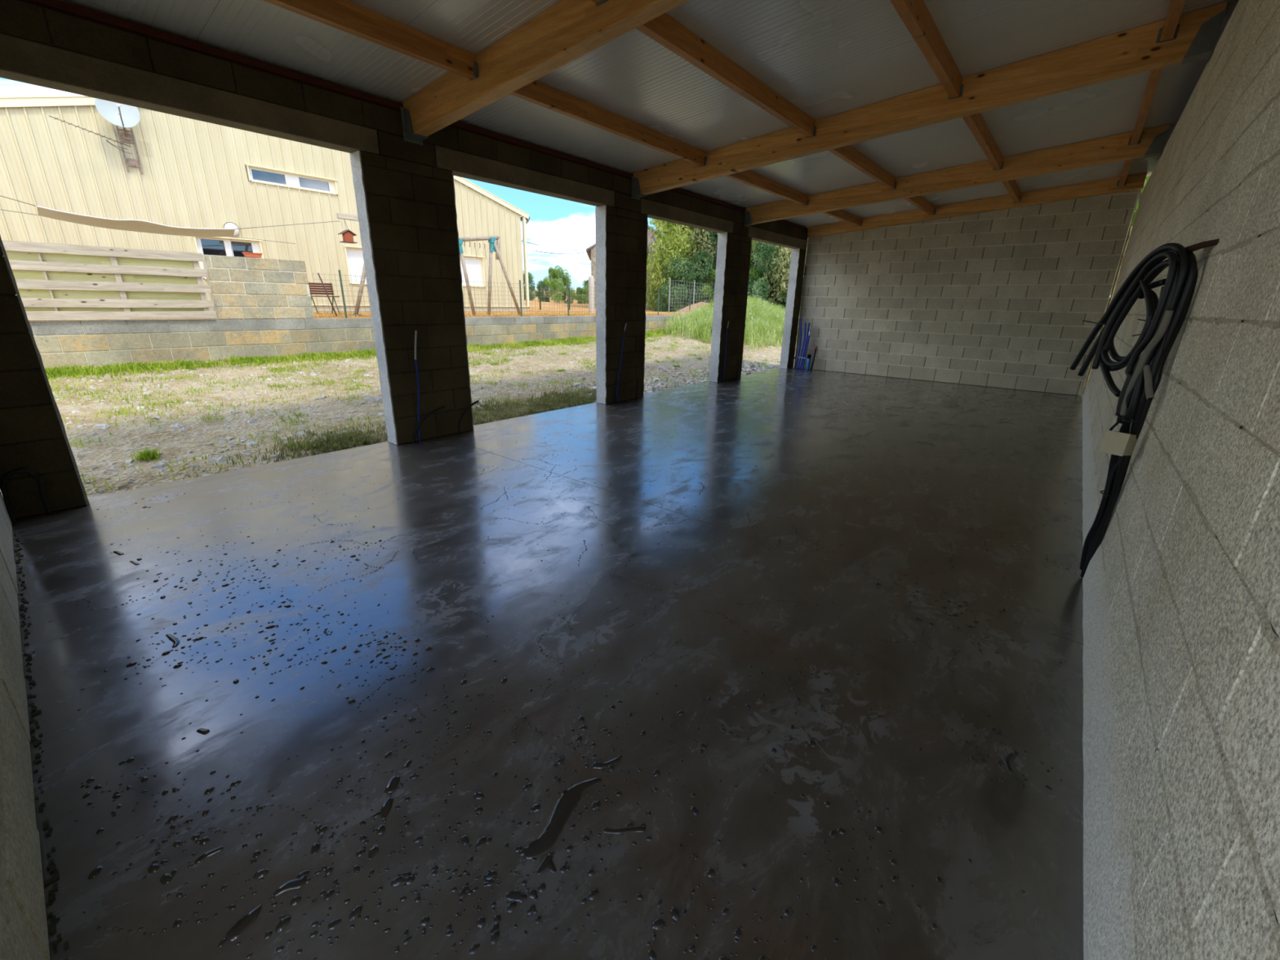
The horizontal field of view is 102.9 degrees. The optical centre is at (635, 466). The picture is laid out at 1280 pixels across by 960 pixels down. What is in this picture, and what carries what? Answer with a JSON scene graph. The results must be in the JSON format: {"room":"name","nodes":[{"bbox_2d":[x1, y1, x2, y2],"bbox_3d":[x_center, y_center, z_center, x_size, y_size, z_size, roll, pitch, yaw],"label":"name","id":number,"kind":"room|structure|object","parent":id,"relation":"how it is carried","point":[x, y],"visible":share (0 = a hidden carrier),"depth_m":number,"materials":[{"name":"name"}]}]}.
{"room":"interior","nodes":[
{"label":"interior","id":0,"kind":"room"},
{"bbox_2d":[0,491,49,959],"bbox_3d":[-2.231,-0.800,1.207,6.352,3.844,0.192,15,23,37],"label":"wall","id":1,"kind":"structure","parent":0,"point":[24,935],"depth_m":1.45,"materials":[{"name":"concrete"}]},
{"bbox_2d":[0,0,808,240],"bbox_3d":[-0.149,-4.216,7.715,0.194,0.215,13.555,15,23,37],"label":"wall","id":2,"kind":"structure","parent":0,"point":[19,19],"depth_m":4.26,"materials":[{"name":"concrete"}]},
{"bbox_2d":[24,0,808,230],"bbox_3d":[-0.100,-4.323,7.585,0.037,0.050,13.475,15,23,37],"label":"trim","id":3,"kind":"structure","parent":2,"relation":"attached to","point":[59,5],"depth_m":4.28,"materials":[{"name":"brown wood"}]},
{"bbox_2d":[11,367,1083,959],"bbox_3d":[2.172,-0.443,6.911,6.387,0.160,14.075,15,23,37],"label":"floor","id":4,"kind":"structure","parent":0,"point":[1020,451],"depth_m":2.20,"materials":[{"name":"concrete"}]},
{"bbox_2d":[0,468,52,523],"bbox_3d":[-4.375,0.204,3.657,0.077,0.372,0.206,15,23,37],"label":"conduit","id":5,"kind":"object","parent":4,"relation":"on","point":[3,483],"visible":1,"depth_m":3.62,"materials":[{"name":"black"}]},
{"bbox_2d":[12,523,68,959],"bbox_3d":[-2.692,0.865,2.274,4.473,0.006,0.042,15,23,37],"label":"debris","id":6,"kind":"object","parent":4,"relation":"on","point":[52,868],"visible":1,"depth_m":1.78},
{"bbox_2d":[0,235,89,519],"bbox_3d":[-4.410,-1.064,3.437,0.216,2.903,0.395,15,23,37],"label":"pillar","id":7,"kind":"structure","parent":4,"relation":"on","point":[33,437],"depth_m":3.63,"materials":[{"name":"concrete"}]},
{"bbox_2d":[0,33,379,154],"bbox_3d":[-3.541,-2.837,3.915,0.204,0.206,3.002,15,23,37],"label":"lintel","id":8,"kind":"object","parent":7,"relation":"on","point":[22,60],"visible":0.92,"depth_m":3.83,"materials":[{"name":"concrete"}]},
{"bbox_2d":[194,845,223,863],"bbox_3d":[-1.254,1.139,1.502,0.067,0.004,0.022,-15,24,-41],"label":"puddle","id":9,"kind":"object","parent":4,"relation":"on","point":[209,853],"visible":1,"depth_m":1.50,"materials":[{"name":"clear liquid"}]},
{"bbox_2d":[225,904,262,941],"bbox_3d":[-1.022,1.195,1.337,0.046,0.006,0.084,15,23,37],"label":"puddle","id":10,"kind":"object","parent":4,"relation":"on","point":[242,925],"visible":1,"depth_m":1.33,"materials":[{"name":"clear liquid"}]},
{"bbox_2d":[273,874,307,895],"bbox_3d":[-0.962,1.168,1.423,0.079,0.006,0.035,-8,20,-26],"label":"puddle","id":11,"kind":"object","parent":4,"relation":"on","point":[296,883],"visible":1,"depth_m":1.42,"materials":[{"name":"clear liquid"}]},
{"bbox_2d":[380,796,393,818],"bbox_3d":[-0.803,1.099,1.648,0.032,0.006,0.077,0,18,-2],"label":"puddle","id":12,"kind":"object","parent":4,"relation":"on","point":[386,807],"visible":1,"depth_m":1.65,"materials":[{"name":"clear liquid"}]},
{"bbox_2d":[385,774,399,793],"bbox_3d":[-0.822,1.073,1.728,0.038,0.006,0.067,0,18,-3],"label":"puddle","id":13,"kind":"object","parent":4,"relation":"on","point":[393,784],"visible":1,"depth_m":1.72,"materials":[{"name":"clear liquid"}]},
{"bbox_2d":[349,130,474,444],"bbox_3d":[-2.410,-1.856,5.687,0.217,3.110,0.999,15,23,37],"label":"pillar","id":14,"kind":"structure","parent":4,"relation":"on","point":[406,209],"depth_m":5.53,"materials":[{"name":"concrete"}]},
{"bbox_2d":[433,145,614,206],"bbox_3d":[-1.282,-3.621,6.495,0.204,0.206,2.807,15,23,37],"label":"lintel","id":15,"kind":"object","parent":14,"relation":"on","point":[464,165],"visible":0.8,"depth_m":6.21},
{"bbox_2d":[413,330,420,441],"bbox_3d":[-2.450,-0.890,5.747,0.027,1.243,0.124,15,23,37],"label":"conduit","id":16,"kind":"object","parent":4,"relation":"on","point":[415,331],"visible":1,"depth_m":5.75,"materials":[{"name":"blue"}]},
{"bbox_2d":[505,889,527,901],"bbox_3d":[-0.329,1.184,1.410,0.060,0.006,0.030,-2,18,-9],"label":"puddle","id":17,"kind":"object","parent":4,"relation":"on","point":[514,895],"visible":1,"depth_m":1.41,"materials":[{"name":"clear liquid"}]},
{"bbox_2d":[536,853,552,875],"bbox_3d":[-0.263,1.160,1.490,0.034,0.006,0.063,15,23,37],"label":"puddle","id":18,"kind":"object","parent":4,"relation":"on","point":[544,865],"visible":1,"depth_m":1.49,"materials":[{"name":"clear liquid"}]},
{"bbox_2d":[33,422,1071,959],"bbox_3d":[-0.315,0.359,3.990,5.780,0.006,5.725,15,23,37],"label":"debris","id":19,"kind":"object","parent":4,"relation":"on","point":[406,878],"visible":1,"depth_m":1.60,"materials":[{"name":"grey"}]},
{"bbox_2d":[523,777,601,859],"bbox_3d":[-0.236,1.111,1.643,0.089,0.006,0.338,11,20,29],"label":"puddle","id":20,"kind":"object","parent":4,"relation":"on","point":[569,798],"visible":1,"depth_m":1.62,"materials":[{"name":"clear liquid"}]},
{"bbox_2d":[591,757,620,768],"bbox_3d":[-0.103,1.057,1.819,0.106,0.006,0.032,-4,18,-14],"label":"puddle","id":21,"kind":"object","parent":4,"relation":"on","point":[594,765],"visible":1,"depth_m":1.82,"materials":[{"name":"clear liquid"}]},
{"bbox_2d":[595,191,648,404],"bbox_3d":[-0.214,-2.618,8.195,0.217,3.110,0.986,15,23,37],"label":"pillar","id":22,"kind":"structure","parent":4,"relation":"on","point":[621,230],"depth_m":8.04,"materials":[{"name":"concrete"}]},
{"bbox_2d":[639,198,733,233],"bbox_3d":[0.926,-4.387,9.016,0.204,0.206,2.842,15,23,37],"label":"lintel","id":23,"kind":"object","parent":22,"relation":"on","point":[655,210],"visible":0.8,"depth_m":8.80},
{"bbox_2d":[602,826,645,833],"bbox_3d":[-0.035,1.133,1.591,0.136,0.004,0.020,0,18,-3],"label":"puddle","id":24,"kind":"object","parent":4,"relation":"on","point":[608,830],"visible":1,"depth_m":1.59,"materials":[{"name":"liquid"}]},
{"bbox_2d":[709,222,751,382],"bbox_3d":[2.009,-3.390,10.734,0.217,3.110,1.022,15,23,37],"label":"pillar","id":25,"kind":"structure","parent":4,"relation":"on","point":[734,249],"depth_m":10.56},
{"bbox_2d":[779,248,806,368],"bbox_3d":[4.034,-3.995,13.080,0.217,2.903,0.406,15,23,37],"label":"pillar","id":26,"kind":"structure","parent":4,"relation":"on","point":[795,277],"depth_m":12.95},
{"bbox_2d":[747,226,807,249],"bbox_3d":[3.217,-5.182,11.633,0.204,0.206,3.027,15,23,37],"label":"lintel","id":27,"kind":"object","parent":26,"relation":"on","point":[757,234],"visible":0.8,"depth_m":11.44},
{"bbox_2d":[1004,752,1016,773],"bbox_3d":[1.363,1.073,1.857,0.034,0.005,0.106,15,23,37],"label":"puddle","id":28,"kind":"object","parent":4,"relation":"on","point":[1008,761],"visible":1,"depth_m":1.85,"materials":[{"name":"grey liquid"}]},
{"bbox_2d":[61,0,1239,227],"bbox_3d":[1.975,-3.893,5.426,6.822,0.533,14.630,15,23,37],"label":"ceiling","id":29,"kind":"structure","parent":0,"point":[826,58],"depth_m":4.61,"materials":[{"name":"metal"}]},
{"bbox_2d":[793,189,1140,395],"bbox_3d":[6.548,-3.838,11.231,5.966,3.828,0.227,16,23,39],"label":"wall","id":30,"kind":"structure","parent":0,"point":[1002,299],"depth_m":10.72,"materials":[{"name":"concrete"}]},
{"bbox_2d":[807,172,1146,238],"bbox_3d":[6.481,-5.321,10.635,5.926,0.658,0.095,16,23,39],"label":"beam","id":31,"kind":"structure","parent":30,"relation":"attached to","point":[1135,181],"depth_m":10.09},
{"bbox_2d":[1087,0,1279,959],"bbox_3d":[4.465,-1.528,4.352,0.193,3.546,13.400,15,23,37],"label":"wall","id":32,"kind":"structure","parent":0,"point":[1190,544],"depth_m":1.37,"materials":[{"name":"concrete"}]},
{"bbox_2d":[400,0,689,145],"bbox_3d":[0.023,-3.031,3.272,5.924,0.758,0.200,15,23,37],"label":"beam","id":33,"kind":"structure","parent":32,"relation":"attached to","point":[568,30],"depth_m":3.90,"materials":[{"name":"wood"}]},
{"bbox_2d":[262,0,479,80],"bbox_3d":[-2.409,-2.980,3.077,0.119,0.164,3.288,15,23,37],"label":"joist","id":34,"kind":"structure","parent":33,"relation":"attached to","point":[345,15],"depth_m":3.71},
{"bbox_2d":[510,80,706,166],"bbox_3d":[-0.177,-3.755,5.627,0.119,0.164,3.376,15,23,37],"label":"joist","id":35,"kind":"structure","parent":33,"relation":"attached to","point":[536,92],"depth_m":5.42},
{"bbox_2d":[635,13,816,137],"bbox_3d":[0.963,-3.545,4.692,0.119,0.164,3.376,15,23,37],"label":"joist","id":36,"kind":"structure","parent":33,"relation":"attached to","point":[664,29],"depth_m":4.43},
{"bbox_2d":[631,1,1227,199],"bbox_3d":[2.284,-3.816,5.853,5.924,0.758,0.200,15,23,37],"label":"beam","id":37,"kind":"structure","parent":32,"relation":"attached to","point":[1135,51],"depth_m":4.93,"materials":[{"name":"wood"}]},
{"bbox_2d":[889,0,964,99],"bbox_3d":[2.076,-3.340,3.780,0.119,0.164,3.376,15,23,37],"label":"joist","id":38,"kind":"structure","parent":37,"relation":"attached to","point":[915,15],"depth_m":4.10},
{"bbox_2d":[1155,0,1185,43],"bbox_3d":[3.200,-3.133,2.858,0.119,0.164,3.376,15,23,37],"label":"joist","id":39,"kind":"structure","parent":37,"relation":"attached to","point":[1169,32],"depth_m":3.88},
{"bbox_2d":[743,124,1169,226],"bbox_3d":[4.518,-4.591,8.406,5.924,0.758,0.200,15,23,37],"label":"beam","id":40,"kind":"structure","parent":32,"relation":"attached to","point":[1113,148],"depth_m":7.75,"materials":[{"name":"wood"}]},
{"bbox_2d":[724,169,808,205],"bbox_3d":[2.071,-4.535,8.194,0.119,0.164,3.336,15,23,37],"label":"joist","id":41,"kind":"structure","parent":40,"relation":"attached to","point":[750,178],"depth_m":8.29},
{"bbox_2d":[822,209,862,226],"bbox_3d":[4.190,-5.271,10.614,0.119,0.164,2.977,15,23,37],"label":"joist","id":42,"kind":"structure","parent":40,"relation":"attached to","point":[842,215],"depth_m":10.96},
{"bbox_2d":[828,145,897,189],"bbox_3d":[3.211,-4.325,7.259,0.119,0.164,3.336,15,23,37],"label":"joist","id":43,"kind":"structure","parent":40,"relation":"attached to","point":[848,153],"depth_m":7.33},
{"bbox_2d":[904,195,936,215],"bbox_3d":[5.319,-5.057,9.667,0.119,0.164,2.942,15,23,37],"label":"joist","id":44,"kind":"structure","parent":40,"relation":"attached to","point":[921,202],"depth_m":10.01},
{"bbox_2d":[962,112,1004,170],"bbox_3d":[4.324,-4.120,6.347,0.119,0.164,3.336,15,23,37],"label":"joist","id":45,"kind":"structure","parent":40,"relation":"attached to","point":[976,123],"depth_m":6.38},
{"bbox_2d":[1001,179,1022,202],"bbox_3d":[6.420,-4.848,8.742,0.119,0.164,2.907,15,23,37],"label":"joist","id":46,"kind":"structure","parent":40,"relation":"attached to","point":[1011,186],"depth_m":9.06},
{"bbox_2d":[1116,159,1132,186],"bbox_3d":[7.534,-4.637,7.807,0.119,0.164,2.871,15,23,37],"label":"joist","id":47,"kind":"structure","parent":40,"relation":"attached to","point":[1122,181],"depth_m":8.12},
{"bbox_2d":[1128,67,1163,145],"bbox_3d":[5.448,-3.913,5.425,0.119,0.164,3.336,15,23,37],"label":"joist","id":48,"kind":"structure","parent":40,"relation":"attached to","point":[1155,74],"depth_m":5.41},
{"bbox_2d":[1082,382,1135,959],"bbox_3d":[4.353,-0.034,4.891,0.028,0.368,13.380,15,23,37],"label":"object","id":49,"kind":"structure","parent":32,"relation":"attached to","point":[1108,926],"depth_m":1.59,"materials":[{"name":"concrete"}]},
{"bbox_2d":[1088,317,1172,564],"bbox_3d":[2.576,-0.030,2.694,0.046,1.516,0.579,18,24,42],"label":"conduit","id":50,"kind":"object","parent":32,"relation":"attached to","point":[1158,355],"visible":0.68,"depth_m":2.65,"materials":[{"name":"black"}]},
{"bbox_2d":[1080,256,1198,577],"bbox_3d":[2.520,-0.136,2.722,0.224,1.813,0.602,15,23,37],"label":"conduit","id":51,"kind":"object","parent":32,"relation":"attached to","point":[1156,383],"visible":0.4,"depth_m":2.41,"materials":[{"name":"black"}]},
{"bbox_2d":[1099,430,1137,456],"bbox_3d":[2.409,-0.117,2.538,0.134,0.121,0.091,-8,20,-27],"label":"junction box","id":52,"kind":"object","parent":51,"relation":"attached to","point":[1114,442],"visible":0.99,"depth_m":2.51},
{"bbox_2d":[1104,416,1122,497],"bbox_3d":[2.453,-0.041,2.631,0.084,0.473,0.242,15,23,37],"label":"cable","id":53,"kind":"object","parent":52,"relation":"attached to","point":[1117,423],"visible":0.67,"depth_m":2.63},
{"bbox_2d":[1077,249,1186,561],"bbox_3d":[2.502,-0.180,2.747,0.310,1.813,0.635,15,23,37],"label":"conduit","id":54,"kind":"object","parent":51,"relation":"attached to","point":[1091,353],"visible":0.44,"depth_m":2.87,"materials":[{"name":"black"}]},
{"bbox_2d":[1069,242,1188,569],"bbox_3d":[2.489,-0.201,2.772,0.334,1.825,0.711,15,23,37],"label":"conduit","id":55,"kind":"object","parent":54,"relation":"attached to","point":[1182,253],"visible":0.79,"depth_m":2.63,"materials":[{"name":"black"}]},
{"bbox_2d":[1103,259,1178,423],"bbox_3d":[2.433,-0.604,2.504,0.037,0.753,0.437,7,19,17],"label":"conduit","id":56,"kind":"object","parent":55,"relation":"attached to","point":[1152,273],"visible":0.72,"depth_m":2.46,"materials":[{"name":"black"}]},
{"bbox_2d":[1098,289,1158,371],"bbox_3d":[2.487,-0.686,2.585,0.030,0.414,0.413,7,19,17],"label":"conduit","id":57,"kind":"object","parent":56,"relation":"attached to","point":[1141,296],"visible":0.21,"depth_m":2.60,"materials":[{"name":"black"}]},
{"bbox_2d":[1101,364,1120,396],"bbox_3d":[2.446,-0.446,2.623,0.029,0.144,0.224,7,19,17],"label":"conduit","id":58,"kind":"object","parent":57,"relation":"attached to","point":[1108,380],"visible":0.91,"depth_m":2.63,"materials":[{"name":"black"}]},
{"bbox_2d":[1091,250,1177,416],"bbox_3d":[2.418,-0.642,2.507,0.037,0.753,0.440,7,19,17],"label":"conduit","id":59,"kind":"object","parent":56,"relation":"attached to","point":[1172,257],"visible":0.98,"depth_m":2.42,"materials":[{"name":"black"}]},
{"bbox_2d":[1100,275,1155,367],"bbox_3d":[2.440,-0.708,2.521,0.030,0.436,0.350,7,19,17],"label":"conduit","id":60,"kind":"object","parent":59,"relation":"attached to","point":[1145,286],"visible":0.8,"depth_m":2.41,"materials":[{"name":"black"}]},
{"bbox_2d":[1119,285,1164,432],"bbox_3d":[2.402,-0.485,2.413,0.044,0.697,0.129,15,23,37],"label":"conduit","id":61,"kind":"object","parent":56,"relation":"attached to","point":[1139,384],"visible":0.44,"depth_m":2.42,"materials":[{"name":"black"}]},
{"bbox_2d":[1120,309,1173,415],"bbox_3d":[2.363,-0.469,2.369,0.035,0.497,0.150,7,19,19],"label":"conduit","id":62,"kind":"object","parent":55,"relation":"attached to","point":[1168,313],"visible":0.99,"depth_m":2.35,"materials":[{"name":"black"}]},
{"bbox_2d":[1142,364,1154,399],"bbox_3d":[2.366,-0.389,2.354,0.026,0.151,0.120,7,19,17],"label":"conduit","id":63,"kind":"object","parent":55,"relation":"attached to","point":[1149,395],"visible":1,"depth_m":2.35,"materials":[{"name":"black"}]},
{"bbox_2d":[1108,278,1166,361],"bbox_3d":[2.503,-0.729,2.575,0.030,0.396,0.346,7,19,17],"label":"conduit","id":64,"kind":"object","parent":54,"relation":"attached to","point":[1112,351],"visible":0.3,"depth_m":2.62,"materials":[{"name":"black"}]},
{"bbox_2d":[1081,252,1197,570],"bbox_3d":[2.513,-0.163,2.719,0.241,1.825,0.646,15,23,37],"label":"conduit","id":65,"kind":"object","parent":51,"relation":"attached to","point":[1193,266],"visible":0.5,"depth_m":2.24,"materials":[{"name":"black"}]},
{"bbox_2d":[1185,238,1219,252],"bbox_3d":[2.393,-0.927,2.147,0.034,0.046,0.241,7,19,17],"label":"wooden peg","id":66,"kind":"object","parent":32,"relation":"attached to","point":[1194,247],"visible":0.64,"depth_m":2.14,"materials":[{"name":"brown wood"}]},
{"label":"outside","id":67,"kind":"structure","parent":0,"visible":0},
{"bbox_2d":[0,331,796,497],"bbox_3d":[6.177,-5.366,20.230,5.744,1.348,52.000,15,23,37],"label":"ground","id":68,"kind":"structure","parent":67,"point":[144,434],"depth_m":6.81,"materials":[{"name":"gravel"}]},
{"bbox_2d":[130,446,160,461],"bbox_3d":[-4.777,-0.126,4.982,0.228,0.110,0.230,-9,21,-30],"label":"grass tuft","id":69,"kind":"object","parent":68,"relation":"on","point":[146,455],"visible":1,"depth_m":4.97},
{"bbox_2d":[28,315,685,369],"bbox_3d":[-3.771,-3.170,13.246,0.208,1.366,22.000,15,23,37],"label":"wall","id":70,"kind":"structure","parent":68,"relation":"on","point":[61,343],"depth_m":9.08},
{"bbox_2d":[1,240,217,319],"bbox_3d":[-8.654,-2.590,7.131,0.110,1.058,4.300,15,23,37],"label":"wooden fence","id":71,"kind":"object","parent":70,"relation":"on","point":[54,281],"visible":0.96,"depth_m":7.78,"materials":[{"name":"brown wood"}]},
{"bbox_2d":[202,254,314,319],"bbox_3d":[-6.846,-3.255,9.355,0.208,1.049,1.519,15,23,37],"label":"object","id":72,"kind":"structure","parent":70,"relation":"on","point":[241,287],"depth_m":9.23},
{"bbox_2d":[40,327,682,380],"bbox_3d":[-2.317,-3.666,13.556,1.368,1.050,21.601,15,23,37],"label":"grass strip","id":73,"kind":"object","parent":68,"relation":"on","point":[73,371],"visible":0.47,"depth_m":9.04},
{"bbox_2d":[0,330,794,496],"bbox_3d":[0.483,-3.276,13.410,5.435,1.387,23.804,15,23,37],"label":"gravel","id":74,"kind":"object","parent":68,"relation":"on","point":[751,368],"visible":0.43,"depth_m":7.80,"materials":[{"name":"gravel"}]},
{"bbox_2d":[201,380,596,466],"bbox_3d":[-2.593,-0.787,7.239,1.599,0.237,5.667,15,23,37],"label":"grass","id":75,"kind":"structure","parent":68,"relation":"on","point":[344,443],"depth_m":7.07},
{"bbox_2d":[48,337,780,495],"bbox_3d":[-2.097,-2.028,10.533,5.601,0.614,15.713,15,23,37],"label":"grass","id":76,"kind":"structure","parent":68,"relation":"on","point":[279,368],"depth_m":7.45,"materials":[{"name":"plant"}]},
{"bbox_2d":[660,294,799,351],"bbox_3d":[4.516,-5.589,19.270,4.349,1.874,8.007,15,23,37],"label":"grassy mound","id":77,"kind":"object","parent":68,"relation":"on","point":[765,327],"visible":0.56,"depth_m":17.86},
{"bbox_2d":[746,241,801,314],"bbox_3d":[6.346,-8.358,23.992,2.546,4.748,2.683,-6,19,-20],"label":"tree","id":78,"kind":"object","parent":68,"relation":"on","point":[762,257],"visible":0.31,"depth_m":23.37,"materials":[{"name":"green plant"}]},
{"bbox_2d":[751,238,808,306],"bbox_3d":[7.987,-9.715,23.971,4.824,7.454,3.549,-5,19,-17],"label":"tree","id":79,"kind":"object","parent":68,"relation":"on","point":[787,257],"visible":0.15,"depth_m":23.04,"materials":[{"name":"green plant"}]},
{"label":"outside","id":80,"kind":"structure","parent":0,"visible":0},
{"bbox_2d":[31,288,685,320],"bbox_3d":[-29.507,-52.654,152.998,230.000,8.077,330.000,15,23,37],"label":"ground","id":81,"kind":"structure","parent":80,"point":[575,306],"depth_m":32.28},
{"bbox_2d":[0,95,529,312],"bbox_3d":[-14.139,-8.682,18.686,14.200,5.670,14.620,15,23,37],"label":"house","id":82,"kind":"structure","parent":81,"relation":"on","point":[198,174],"depth_m":12.41,"materials":[{"name":"beige metal"}]},
{"bbox_2d":[48,115,152,157],"bbox_3d":[-11.287,-6.955,10.812,0.266,0.397,1.529,9,19,24],"label":"tv aerial","id":83,"kind":"object","parent":82,"relation":"attached to","point":[49,116],"visible":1,"depth_m":10.94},
{"bbox_2d":[94,97,140,137],"bbox_3d":[-10.961,-7.526,10.855,0.485,0.768,0.550,1,18,1],"label":"satellite dish","id":84,"kind":"object","parent":82,"relation":"attached to","point":[124,116],"visible":0.8,"depth_m":10.86,"materials":[{"name":"white metal"}]},
{"bbox_2d":[346,248,365,283],"bbox_3d":[-8.268,-6.131,15.643,0.040,0.990,1.080,15,23,37],"label":"shutter","id":85,"kind":"object","parent":82,"relation":"hanging from","point":[354,255],"depth_m":15.40,"materials":[{"name":"white plastic"}]},
{"bbox_2d":[460,256,482,286],"bbox_3d":[-5.939,-6.987,18.286,0.040,0.970,0.990,15,23,37],"label":"shutter","id":86,"kind":"object","parent":82,"relation":"hanging from","point":[473,265],"depth_m":18.37,"materials":[{"name":"white plastic"}]},
{"bbox_2d":[308,281,340,314],"bbox_3d":[-7.164,-3.856,11.771,0.573,0.747,0.544,15,23,37],"label":"garden chair","id":87,"kind":"object","parent":81,"relation":"on","point":[312,288],"visible":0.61,"depth_m":11.67,"materials":[{"name":"brown wood"}]},
{"bbox_2d":[336,213,365,315],"bbox_3d":[-5.981,-4.471,11.494,0.340,2.105,1.230,15,23,37],"label":"frame","id":88,"kind":"object","parent":81,"relation":"on","point":[340,215],"visible":0.36,"depth_m":11.40,"materials":[{"name":"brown wood"}]},
{"bbox_2d":[0,195,337,256],"bbox_3d":[-9.894,-4.355,10.136,4.309,2.106,7.106,15,23,37],"label":"shade sail","id":89,"kind":"object","parent":88,"relation":"hanging from","point":[135,225],"visible":0.99,"depth_m":9.57,"materials":[{"name":"beige fabric"}]},
{"bbox_2d":[337,218,357,243],"bbox_3d":[-6.170,-5.049,10.917,0.210,0.481,0.300,15,23,37],"label":"birdhouse","id":90,"kind":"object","parent":88,"relation":"hanging from","point":[348,235],"visible":1,"depth_m":10.91,"materials":[{"name":"wood"}]},
{"bbox_2d":[28,310,683,321],"bbox_3d":[-5.397,-4.286,14.317,4.077,0.115,18.058,15,23,37],"label":"dry grass","id":91,"kind":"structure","parent":81,"relation":"on","point":[327,315],"depth_m":14.23,"materials":[{"name":"plant"}]},
{"bbox_2d":[458,235,520,315],"bbox_3d":[-3.930,-5.160,13.844,0.150,2.098,1.920,15,23,37],"label":"swing frame","id":92,"kind":"object","parent":81,"relation":"on","point":[493,246],"visible":0.89,"depth_m":13.67,"materials":[{"name":"brown wood"}]},
{"bbox_2d":[312,270,714,318],"bbox_3d":[-1.196,-5.182,15.902,0.024,0.930,15.900,15,23,37],"label":"wire fence","id":93,"kind":"object","parent":81,"relation":"on","point":[340,273],"visible":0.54,"depth_m":13.65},
{"bbox_2d":[523,271,536,300],"bbox_3d":[-12.935,-20.854,59.657,2.981,3.953,2.829,8,19,19],"label":"bush","id":94,"kind":"object","parent":81,"relation":"on","point":[531,281],"visible":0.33,"depth_m":59.31,"materials":[{"name":"green plant"}]},
{"bbox_2d":[533,279,551,302],"bbox_3d":[-9.777,-18.295,53.895,1.938,2.805,1.839,-12,22,-35],"label":"tree","id":95,"kind":"object","parent":81,"relation":"on","point":[544,298],"visible":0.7,"depth_m":53.53,"materials":[{"name":"green plant"}]},
{"bbox_2d":[542,265,571,301],"bbox_3d":[-8.368,-19.036,53.697,2.780,4.128,2.776,9,19,23],"label":"tree","id":96,"kind":"object","parent":81,"relation":"on","point":[555,273],"visible":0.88,"depth_m":53.32,"materials":[{"name":"green plant"}]},
{"bbox_2d":[551,284,576,303],"bbox_3d":[-6.625,-15.662,47.413,2.314,2.285,2.317,-2,18,-8],"label":"bush","id":97,"kind":"object","parent":81,"relation":"on","point":[572,295],"visible":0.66,"depth_m":46.96,"materials":[{"name":"green plant"}]},
{"bbox_2d":[573,285,588,304],"bbox_3d":[-4.905,-15.853,48.109,2.471,2.285,2.468,9,19,23],"label":"bush","id":98,"kind":"object","parent":81,"relation":"on","point":[580,291],"visible":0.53,"depth_m":47.69,"materials":[{"name":"green plant"}]},
{"bbox_2d":[588,275,594,312],"bbox_3d":[-1.619,-6.287,18.841,0.220,1.450,0.220,15,23,37],"label":"concrete post","id":99,"kind":"object","parent":81,"relation":"on","point":[591,279],"visible":0.86,"depth_m":18.72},
{"bbox_2d":[586,225,666,310],"bbox_3d":[-0.089,-14.276,37.038,6.600,5.550,8.350,0,18,-3],"label":"barn","id":100,"kind":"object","parent":81,"relation":"on","point":[592,255],"visible":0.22,"depth_m":32.95,"materials":[{"name":"stone"}]},
{"bbox_2d":[645,217,699,311],"bbox_3d":[1.683,-10.824,27.232,3.668,6.900,4.309,-7,19,-24],"label":"tree","id":101,"kind":"object","parent":81,"relation":"on","point":[669,237],"visible":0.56,"depth_m":26.00,"materials":[{"name":"green plant"}]},
{"bbox_2d":[655,252,708,311],"bbox_3d":[2.330,-8.958,26.213,2.534,3.698,2.405,13,21,32],"label":"bush","id":102,"kind":"object","parent":81,"relation":"on","point":[687,274],"visible":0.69,"depth_m":25.70,"materials":[{"name":"green plant"}]},
{"bbox_2d":[648,224,717,307],"bbox_3d":[3.129,-10.850,27.541,4.638,6.664,3.412,10,20,27],"label":"tree","id":103,"kind":"object","parent":81,"relation":"on","point":[701,245],"visible":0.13,"depth_m":26.29,"materials":[{"name":"green plant"}]},
{"bbox_2d":[668,277,715,313],"bbox_3d":[4.402,-8.688,26.433,0.050,1.643,9.763,14,22,34],"label":"fence","id":104,"kind":"object","parent":81,"relation":"on","point":[694,296],"visible":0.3,"depth_m":24.00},
{"bbox_2d":[701,269,715,301],"bbox_3d":[4.503,-8.714,26.239,2.471,3.127,2.468,11,20,28],"label":"bush","id":105,"kind":"object","parent":81,"relation":"on","point":[713,276],"visible":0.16,"depth_m":25.85,"materials":[{"name":"green plant"}]},
{"bbox_2d":[689,230,758,302],"bbox_3d":[4.619,-10.576,26.736,3.819,6.656,4.024,0,18,-4],"label":"tree","id":106,"kind":"object","parent":81,"relation":"on","point":[704,276],"visible":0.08,"depth_m":25.90,"materials":[{"name":"green plant"}]},
{"bbox_2d":[749,240,777,302],"bbox_3d":[5.839,-8.883,25.459,3.089,5.051,3.085,-8,20,-26],"label":"bush","id":107,"kind":"object","parent":81,"relation":"on","point":[752,273],"visible":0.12,"depth_m":24.23,"materials":[{"name":"green plant"}]},
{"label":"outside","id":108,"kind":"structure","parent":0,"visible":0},
{"bbox_3d":[18.520,6.441,-14.259,71.600,0.600,120.000,15,23,37],"label":"ground","id":109,"kind":"structure","parent":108,"visible":0},
{"bbox_2d":[1088,175,1150,377],"bbox_3d":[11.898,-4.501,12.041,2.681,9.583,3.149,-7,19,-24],"label":"bush","id":110,"kind":"object","parent":109,"relation":"on","point":[1147,178],"visible":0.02,"depth_m":12.02,"materials":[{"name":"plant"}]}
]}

